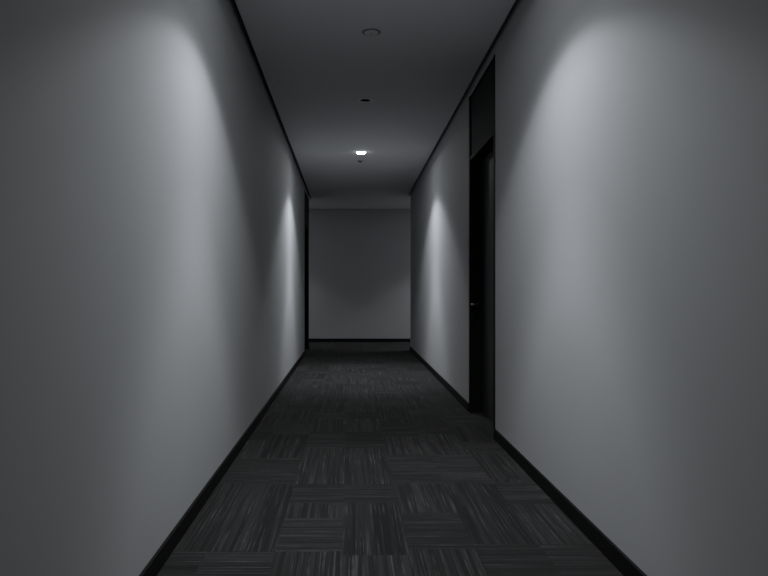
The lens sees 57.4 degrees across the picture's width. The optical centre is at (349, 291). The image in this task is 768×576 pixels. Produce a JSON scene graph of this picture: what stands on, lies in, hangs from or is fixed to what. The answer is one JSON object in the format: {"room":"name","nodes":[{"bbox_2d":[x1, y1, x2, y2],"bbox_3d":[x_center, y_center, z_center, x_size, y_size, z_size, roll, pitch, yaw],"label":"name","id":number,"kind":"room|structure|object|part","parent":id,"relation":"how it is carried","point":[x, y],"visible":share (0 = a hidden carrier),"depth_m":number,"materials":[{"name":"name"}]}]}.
{"room":"office corridor","nodes":[
{"label":"office corridor","id":0,"kind":"room"},
{"bbox_2d":[0,0,308,575],"bbox_3d":[-3.335,-0.430,3.880,5.330,2.860,16.960,0,0,0],"label":"wall","id":1,"kind":"structure","parent":0,"point":[153,187],"depth_m":2.17,"materials":[{"name":"grey paint"}]},
{"bbox_2d":[139,345,309,575],"bbox_3d":[-3.329,0.965,3.886,5.342,0.070,16.972,0,0,0],"label":"baseboard","id":2,"kind":"structure","parent":1,"relation":"attached to","point":[165,550],"depth_m":3.27,"materials":[{"name":"black wood"}]},
{"bbox_2d":[305,192,308,348],"bbox_3d":[-0.827,-0.312,11.698,0.214,2.625,1.173,0,0,0],"label":"door","id":3,"kind":"structure","parent":1,"relation":"in","point":[306,197],"depth_m":12.24,"materials":[{"name":"black wood"}]},
{"bbox_3d":[-0.748,-1.365,11.698,0.032,0.476,1.081,0,0,0],"label":"transom panel","id":4,"kind":"part","parent":3,"relation":"part of","materials":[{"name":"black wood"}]},
{"bbox_2d":[309,209,409,338],"bbox_3d":[0.000,-0.430,14.120,12.000,2.860,0.240,0,0,0],"label":"wall","id":5,"kind":"structure","parent":0,"point":[359,259],"depth_m":14.00,"materials":[{"name":"grey paint"}]},
{"bbox_2d":[309,339,409,341],"bbox_3d":[0.000,0.965,13.994,12.000,0.070,0.012,0,0,0],"label":"baseboard","id":6,"kind":"structure","parent":5,"relation":"attached to","point":[310,340],"depth_m":13.99,"materials":[{"name":"black wood"}]},
{"bbox_2d":[235,0,515,208],"bbox_3d":[0.000,-1.677,4.700,11.910,0.045,18.510,0,0,0],"label":"ceiling","id":7,"kind":"structure","parent":0,"point":[315,58],"depth_m":5.38,"materials":[{"name":"paint"}]},
{"bbox_2d":[358,98,372,101],"bbox_3d":[0.131,-1.702,6.035,0.128,0.105,0.128,0,0,0],"label":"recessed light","id":8,"kind":"object","parent":7,"relation":"in","point":[360,99],"visible":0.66,"depth_m":6.06,"materials":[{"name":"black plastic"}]},
{"bbox_2d":[362,28,380,35],"bbox_3d":[0.136,-1.649,4.455,0.120,0.012,0.120,0,0,0],"label":"smoke detector","id":9,"kind":"object","parent":7,"relation":"attached to","point":[371,31],"visible":1,"depth_m":4.44,"materials":[{"name":"grey plastic"}]},
{"bbox_2d":[157,342,622,575],"bbox_3d":[0.100,1.000,4.750,12.740,0.001,18.700,0,0,0],"label":"floor","id":10,"kind":"structure","parent":0,"point":[363,463],"depth_m":3.49,"materials":[{"name":"grey carpet"}]},
{"bbox_2d":[410,0,767,575],"bbox_3d":[3.465,-0.430,3.704,5.069,2.860,16.607,0,0,0],"label":"wall","id":11,"kind":"structure","parent":0,"point":[631,136],"depth_m":2.40,"materials":[{"name":"grey paint"}]},
{"bbox_2d":[469,54,494,436],"bbox_3d":[1.096,-0.312,5.311,0.215,2.625,1.081,0,0,0],"label":"door","id":12,"kind":"structure","parent":11,"relation":"in","point":[482,98],"depth_m":5.69,"materials":[{"name":"black wood"}]},
{"bbox_3d":[1.041,0.102,5.707,0.098,0.018,0.130,0,0,0],"label":"handle","id":13,"kind":"part","parent":12,"relation":"part of","materials":[{"name":"silver metal"}]},
{"bbox_3d":[1.018,-1.365,5.312,0.032,0.476,0.989,0,0,0],"label":"transom panel","id":14,"kind":"part","parent":12,"relation":"part of","materials":[{"name":"black wood"}]},
{"bbox_2d":[410,346,646,575],"bbox_3d":[3.459,0.965,3.710,5.081,0.070,16.619,0,0,0],"label":"baseboard","id":15,"kind":"structure","parent":11,"relation":"attached to","point":[624,564],"depth_m":3.16,"materials":[{"name":"black wood"}]}
]}

